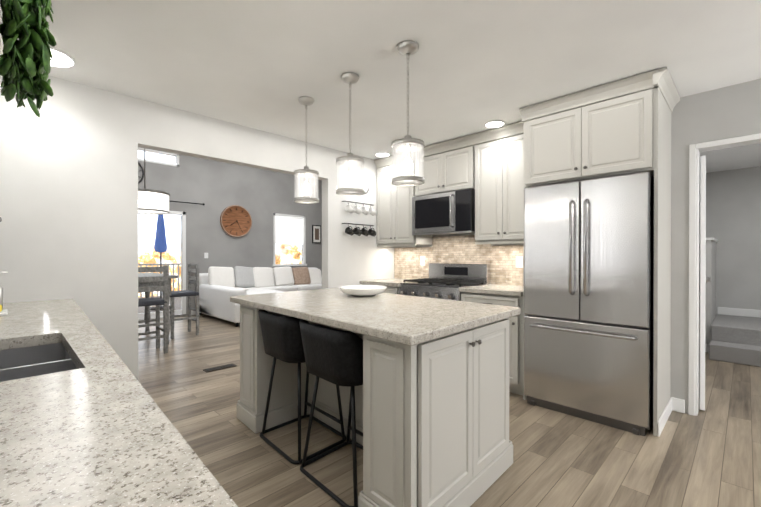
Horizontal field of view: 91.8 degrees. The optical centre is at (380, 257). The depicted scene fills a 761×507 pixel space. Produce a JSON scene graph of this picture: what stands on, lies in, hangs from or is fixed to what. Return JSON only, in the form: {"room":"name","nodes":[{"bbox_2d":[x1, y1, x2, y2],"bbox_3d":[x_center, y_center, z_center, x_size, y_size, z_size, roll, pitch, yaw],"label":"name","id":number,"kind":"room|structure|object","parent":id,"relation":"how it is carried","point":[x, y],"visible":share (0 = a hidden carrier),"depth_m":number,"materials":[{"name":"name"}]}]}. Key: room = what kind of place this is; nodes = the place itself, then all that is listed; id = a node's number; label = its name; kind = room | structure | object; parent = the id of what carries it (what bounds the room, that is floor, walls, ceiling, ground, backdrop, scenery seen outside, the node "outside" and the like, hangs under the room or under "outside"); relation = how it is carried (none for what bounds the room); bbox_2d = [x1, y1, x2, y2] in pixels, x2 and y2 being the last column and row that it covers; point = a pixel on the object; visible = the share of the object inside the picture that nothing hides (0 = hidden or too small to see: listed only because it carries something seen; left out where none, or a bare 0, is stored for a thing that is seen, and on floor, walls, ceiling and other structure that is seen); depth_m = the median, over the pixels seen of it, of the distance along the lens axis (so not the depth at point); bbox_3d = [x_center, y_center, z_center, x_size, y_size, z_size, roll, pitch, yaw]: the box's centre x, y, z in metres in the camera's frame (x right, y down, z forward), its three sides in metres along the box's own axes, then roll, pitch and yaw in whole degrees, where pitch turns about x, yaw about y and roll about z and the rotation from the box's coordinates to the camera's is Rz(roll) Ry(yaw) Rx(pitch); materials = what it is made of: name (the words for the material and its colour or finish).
{"room":"kitchen","nodes":[
{"label":"kitchen","id":0,"kind":"room"},
{"bbox_2d":[0,76,394,380],"bbox_3d":[-2.026,-0.596,2.847,0.120,3.600,6.420,0,0,45],"label":"wall","id":1,"kind":"structure","parent":0,"point":[69,192],"depth_m":2.74,"materials":[{"name":"paint"}]},
{"bbox_2d":[342,223,375,236],"bbox_3d":[-0.240,-0.334,4.466,0.132,0.150,0.497,0,0,45],"label":"rail","id":2,"kind":"object","parent":1,"relation":"attached to","point":[359,232],"visible":1,"depth_m":4.42,"materials":[{"name":"black metal"}]},
{"bbox_2d":[342,201,375,215],"bbox_3d":[-0.240,-0.594,4.465,0.132,0.150,0.497,0,0,45],"label":"rail","id":3,"kind":"object","parent":1,"relation":"attached to","point":[359,210],"visible":1,"depth_m":4.42,"materials":[{"name":"black metal"}]},
{"bbox_2d":[138,155,321,313],"bbox_3d":[-4.181,-0.614,7.434,0.120,3.600,9.900,0,0,45],"label":"wall","id":4,"kind":"structure","parent":0,"point":[260,196],"depth_m":8.15,"materials":[{"name":"grey paint"}]},
{"bbox_2d":[138,162,143,183],"bbox_3d":[-4.688,-1.592,6.807,0.028,0.564,0.564,0,0,45],"label":"sign","id":5,"kind":"object","parent":4,"relation":"attached to","point":[142,170],"visible":0.15,"depth_m":6.97,"materials":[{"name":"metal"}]},
{"bbox_2d":[138,147,185,320],"bbox_3d":[-4.732,-0.452,6.869,0.114,3.280,2.020,0,0,45],"label":"slider","id":6,"kind":"object","parent":4,"relation":"attached to","point":[183,265],"visible":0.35,"depth_m":7.45,"materials":[{"name":"white"}]},
{"bbox_2d":[151,199,204,204],"bbox_3d":[-4.632,-1.112,6.816,0.101,0.050,2.640,0,0,45],"label":"curtain rod","id":7,"kind":"object","parent":4,"relation":"attached to","point":[185,202],"visible":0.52,"depth_m":7.48,"materials":[{"name":"black metal"}]},
{"bbox_2d":[220,205,251,236],"bbox_3d":[-3.226,-0.818,8.275,0.042,0.720,0.720,0,0,45],"label":"wall clock","id":8,"kind":"object","parent":4,"relation":"attached to","point":[235,220],"visible":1,"depth_m":8.25,"materials":[{"name":"brown wood"}]},
{"bbox_2d":[273,213,306,265],"bbox_3d":[-2.299,-0.437,9.300,0.145,1.290,0.960,0,0,45],"label":"living room window","id":9,"kind":"structure","parent":4,"relation":"in","point":[289,229],"depth_m":9.29,"materials":[{"name":"white"}]},
{"bbox_2d":[312,225,320,242],"bbox_3d":[-1.700,-0.624,9.826,0.027,0.480,0.270,0,0,45],"label":"framed picture","id":10,"kind":"object","parent":4,"relation":"attached to","point":[316,233],"visible":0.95,"depth_m":9.81,"materials":[{"name":"black metal"}]},
{"bbox_2d":[2,0,760,172],"bbox_3d":[1.591,-1.291,1.706,6.860,0.100,9.900,0,0,45],"label":"ceiling","id":11,"kind":"structure","parent":0,"point":[475,66],"depth_m":2.28,"materials":[{"name":"paint"}]},
{"bbox_2d":[50,46,75,67],"bbox_3d":[-2.045,-1.236,2.257,0.284,0.012,0.284,0,0,45],"label":"recessed light","id":12,"kind":"object","parent":11,"relation":"in","point":[61,59],"visible":0.23,"depth_m":2.29,"materials":[{"name":"white plastic"}]},
{"bbox_2d":[294,96,318,202],"bbox_3d":[-0.584,-0.843,2.908,0.196,0.804,0.196,0,0,45],"label":"pendant light","id":13,"kind":"object","parent":11,"relation":"hanging from","point":[306,173],"visible":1,"depth_m":2.89,"materials":[{"name":"white glass"}]},
{"bbox_2d":[336,72,364,195],"bbox_3d":[-0.208,-0.842,2.535,0.196,0.804,0.196,0,0,45],"label":"pendant light","id":14,"kind":"object","parent":11,"relation":"hanging from","point":[350,161],"visible":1,"depth_m":2.52,"materials":[{"name":"white glass"}]},
{"bbox_2d":[375,152,389,156],"bbox_3d":[0.025,-1.245,4.458,0.184,0.012,0.184,0,0,45],"label":"recessed light","id":15,"kind":"object","parent":11,"relation":"in","point":[382,154],"visible":0.98,"depth_m":4.44,"materials":[{"name":"white plastic"}]},
{"bbox_2d":[391,40,424,185],"bbox_3d":[0.161,-0.840,2.169,0.196,0.804,0.196,0,0,45],"label":"pendant light","id":16,"kind":"object","parent":11,"relation":"hanging from","point":[407,144],"visible":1,"depth_m":2.15,"materials":[{"name":"white glass"}]},
{"bbox_2d":[484,120,504,127],"bbox_3d":[1.061,-1.241,3.429,0.184,0.012,0.184,0,0,45],"label":"recessed light","id":17,"kind":"object","parent":11,"relation":"in","point":[494,123],"visible":1,"depth_m":3.40,"materials":[{"name":"white plastic"}]},
{"bbox_2d":[138,296,760,506],"bbox_3d":[-1.724,1.245,5.005,16.200,0.100,9.900,0,0,45],"label":"floor","id":18,"kind":"structure","parent":0,"point":[710,456],"depth_m":2.33,"materials":[{"name":"brown wood"}]},
{"bbox_2d":[0,271,237,506],"bbox_3d":[-0.750,0.569,0.687,4.738,1.287,0.725,0,0,45],"label":"countertop","id":19,"kind":"structure","parent":18,"relation":"on","point":[85,421],"depth_m":0.64,"materials":[{"name":"stone"}]},
{"bbox_2d":[138,265,167,353],"bbox_3d":[-2.950,0.647,4.626,0.410,1.100,0.420,0,0,45],"label":"stool","id":20,"kind":"object","parent":18,"relation":"on","point":[157,301],"visible":0.65,"depth_m":4.59,"materials":[{"name":"grey wood"}]},
{"bbox_2d":[138,273,177,343],"bbox_3d":[-3.761,0.721,4.988,1.230,0.950,1.510,0,0,45],"label":"dining table","id":21,"kind":"object","parent":18,"relation":"on","point":[147,316],"visible":0.27,"depth_m":5.08,"materials":[{"name":"grey wood"}]},
{"bbox_2d":[163,263,198,338],"bbox_3d":[-3.074,0.643,5.672,0.420,1.100,0.410,0,0,45],"label":"stool","id":22,"kind":"object","parent":18,"relation":"on","point":[189,293],"visible":0.77,"depth_m":5.66,"materials":[{"name":"grey wood"}]},
{"bbox_2d":[203,363,236,371],"bbox_3d":[-1.741,1.196,4.008,0.120,0.008,0.320,0,0,45],"label":"floor vent","id":23,"kind":"object","parent":18,"relation":"in","point":[220,367],"visible":0.96,"depth_m":4.00,"materials":[{"name":"brown metal"}]},
{"bbox_2d":[195,266,321,326],"bbox_3d":[-2.143,0.678,7.982,1.950,1.010,2.900,0,0,45],"label":"sectional sofa","id":24,"kind":"object","parent":18,"relation":"on","point":[219,287],"visible":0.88,"depth_m":7.57,"materials":[{"name":"fabric"}]},
{"bbox_2d":[258,310,346,463],"bbox_3d":[-0.532,0.778,2.452,0.525,0.854,0.485,0,0,45],"label":"stool","id":25,"kind":"object","parent":18,"relation":"on","point":[282,338],"visible":0.81,"depth_m":2.26,"materials":[{"name":"black leather"}]},
{"bbox_2d":[299,320,362,506],"bbox_3d":[-0.176,0.779,2.059,0.525,0.854,0.485,0,0,45],"label":"stool","id":26,"kind":"object","parent":18,"relation":"on","point":[334,356],"visible":0.77,"depth_m":1.83,"materials":[{"name":"black leather"}]},
{"bbox_2d":[237,308,512,506],"bbox_3d":[-0.142,0.768,2.463,1.836,0.876,1.077,0,0,45],"label":"kitchen island","id":27,"kind":"object","parent":18,"relation":"on","point":[432,407],"depth_m":1.69,"materials":[{"name":"paint"}]},
{"bbox_2d":[230,288,520,347],"bbox_3d":[-0.154,0.317,2.458,1.888,0.054,1.140,0,0,45],"label":"island countertop","id":28,"kind":"structure","parent":27,"relation":"on","point":[411,321],"depth_m":2.00,"materials":[{"name":"beige stone"}]},
{"bbox_2d":[339,285,386,295],"bbox_3d":[-0.135,0.257,2.839,0.384,0.065,0.385,0,0,45],"label":"bowl","id":29,"kind":"object","parent":28,"relation":"on","point":[362,290],"visible":1,"depth_m":2.72,"materials":[{"name":"white ceramic"}]},
{"bbox_2d":[360,278,408,293],"bbox_3d":[0.183,0.740,4.540,0.636,0.915,0.667,0,0,45],"label":"countertop","id":30,"kind":"structure","parent":18,"relation":"on","point":[392,285],"depth_m":4.28,"materials":[{"name":"grey paint"}]},
{"bbox_2d":[399,263,489,300],"bbox_3d":[0.669,0.622,4.021,0.776,1.105,0.683,0,0,45],"label":"range","id":31,"kind":"object","parent":18,"relation":"on","point":[445,281],"visible":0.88,"depth_m":4.00,"materials":[{"name":"silver metal"}]},
{"bbox_2d":[459,284,522,394],"bbox_3d":[1.183,0.744,3.548,0.614,0.915,0.667,0,0,45],"label":"countertop","id":32,"kind":"structure","parent":18,"relation":"on","point":[503,295],"depth_m":3.19,"materials":[{"name":"grey paint"}]},
{"bbox_2d":[524,172,653,435],"bbox_3d":[1.702,0.314,2.972,0.845,1.780,0.732,0,0,45],"label":"fridge","id":33,"kind":"object","parent":18,"relation":"on","point":[589,299],"visible":0.96,"depth_m":2.69,"materials":[{"name":"silver metal"}]},
{"bbox_2d":[520,67,679,436],"bbox_3d":[1.745,-0.017,2.977,0.976,2.442,0.682,0,0,45],"label":"surround","id":34,"kind":"object","parent":18,"relation":"on","point":[619,127],"visible":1,"depth_m":2.68,"materials":[{"name":"grey paint"}]},
{"bbox_2d":[395,79,760,413],"bbox_3d":[2.627,-0.020,2.670,6.740,2.450,0.120,0,0,45],"label":"wall","id":35,"kind":"structure","parent":0,"point":[731,111],"depth_m":2.85,"materials":[{"name":"beige paint"}]},
{"bbox_2d":[374,152,413,246],"bbox_3d":[0.280,-0.692,4.631,0.638,1.108,0.394,0,0,45],"label":"upper cabinet","id":36,"kind":"object","parent":35,"relation":"attached to","point":[393,202],"depth_m":4.54,"materials":[{"name":"grey paint"}]},
{"bbox_2d":[414,134,473,245],"bbox_3d":[0.783,-0.690,4.131,0.780,1.108,0.394,0,0,45],"label":"upper cabinet","id":37,"kind":"object","parent":35,"relation":"attached to","point":[448,166],"depth_m":3.98,"materials":[{"name":"grey paint"}]},
{"bbox_2d":[412,188,474,235],"bbox_3d":[0.761,-0.478,4.110,0.770,0.445,0.456,0,0,45],"label":"microwave","id":38,"kind":"object","parent":37,"relation":"attached to","point":[449,213],"visible":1,"depth_m":3.94,"materials":[{"name":"silver metal"}]},
{"bbox_2d":[394,235,522,285],"bbox_3d":[0.909,0.014,4.277,2.034,0.536,0.014,0,0,45],"label":"backsplash","id":39,"kind":"structure","parent":35,"relation":"attached to","point":[505,262],"depth_m":4.24,"materials":[{"name":"tile"}]},
{"bbox_2d":[474,121,522,243],"bbox_3d":[1.279,-0.688,3.640,0.616,1.108,0.394,0,0,45],"label":"upper cabinet","id":40,"kind":"object","parent":35,"relation":"attached to","point":[487,165],"depth_m":3.55,"materials":[{"name":"grey paint"}]},
{"bbox_2d":[699,155,710,410],"bbox_3d":[2.751,0.198,3.197,0.142,1.990,0.776,0,0,45],"label":"hall door","id":41,"kind":"structure","parent":35,"relation":"in","point":[703,279],"depth_m":2.89,"materials":[{"name":"white wood"}]},
{"bbox_2d":[688,133,760,415],"bbox_3d":[2.767,0.172,2.520,1.006,2.068,0.135,0,0,45],"label":"door frame","id":42,"kind":"structure","parent":35,"relation":"attached to","point":[693,395],"depth_m":2.81,"materials":[{"name":"white wood"}]},
{"bbox_2d":[705,237,717,343],"bbox_3d":[4.491,0.470,5.054,0.148,1.450,1.068,0,0,45],"label":"wall","id":43,"kind":"structure","parent":0,"point":[710,304],"depth_m":4.68,"materials":[{"name":"beige paint"}]},
{"bbox_2d":[706,166,760,317],"bbox_3d":[6.163,-0.026,4.233,3.920,2.450,0.120,0,0,45],"label":"wall","id":44,"kind":"structure","parent":0,"point":[733,212],"depth_m":5.24,"materials":[{"name":"beige paint"}]},
{"bbox_2d":[718,307,760,317],"bbox_3d":[5.642,0.773,4.655,2.050,0.105,0.013,0,0,45],"label":"baseboard","id":45,"kind":"structure","parent":44,"relation":"attached to","point":[721,310],"depth_m":5.21,"materials":[{"name":"white wood"}]},
{"bbox_2d":[709,314,760,366],"bbox_3d":[5.115,1.014,4.135,2.065,0.370,1.498,0,0,45],"label":"stairs","id":46,"kind":"structure","parent":0,"point":[736,339],"depth_m":4.31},
{"bbox_3d":[-0.907,-0.010,0.243,5.140,2.450,0.120,0,0,45],"label":"wall","id":47,"kind":"structure","parent":0,"visible":0},
{"bbox_2d":[0,4,2,55],"bbox_3d":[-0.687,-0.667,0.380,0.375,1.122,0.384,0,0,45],"label":"upper cabinet","id":48,"kind":"object","parent":47,"relation":"attached to","point":[1,46],"depth_m":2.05,"materials":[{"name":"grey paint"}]},
{"bbox_2d":[0,0,55,117],"bbox_3d":[-1.291,-0.842,1.324,0.655,0.685,0.168,0,0,45],"label":"hanging plant","id":49,"kind":"object","parent":48,"relation":"hanging from","point":[25,60],"visible":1,"depth_m":1.23,"materials":[{"name":"green plant"}]},
{"bbox_3d":[-2.534,-2.458,5.793,4.760,0.100,9.900,0,0,45],"label":"ceiling","id":50,"kind":"structure","parent":0,"visible":0},
{"bbox_2d":[138,148,169,214],"bbox_3d":[-3.344,-1.525,5.235,0.620,1.759,0.620,0,0,45],"label":"dining chandelier","id":51,"kind":"object","parent":50,"relation":"hanging from","point":[158,197],"visible":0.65,"depth_m":5.17,"materials":[{"name":"silver metal"}]},
{"label":"outside","id":52,"kind":"structure","parent":0,"visible":0},
{"bbox_2d":[138,263,180,313],"bbox_3d":[-6.271,0.682,8.315,4.079,1.000,6.000,0,0,45],"label":"deck","id":53,"kind":"object","parent":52,"point":[177,305],"depth_m":10.54,"materials":[{"name":"beige wood"}]},
{"bbox_2d":[150,215,169,309],"bbox_3d":[-4.991,0.021,8.381,0.500,2.280,0.500,0,0,45],"label":"umbrella","id":54,"kind":"object","parent":53,"relation":"on","point":[159,226],"depth_m":8.31,"materials":[{"name":"blue fabric"}]},
{"bbox_2d":[138,150,301,296],"bbox_3d":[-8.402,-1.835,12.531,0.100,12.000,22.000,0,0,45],"label":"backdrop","id":55,"kind":"structure","parent":52,"point":[148,234],"depth_m":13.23,"materials":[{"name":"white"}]}
]}

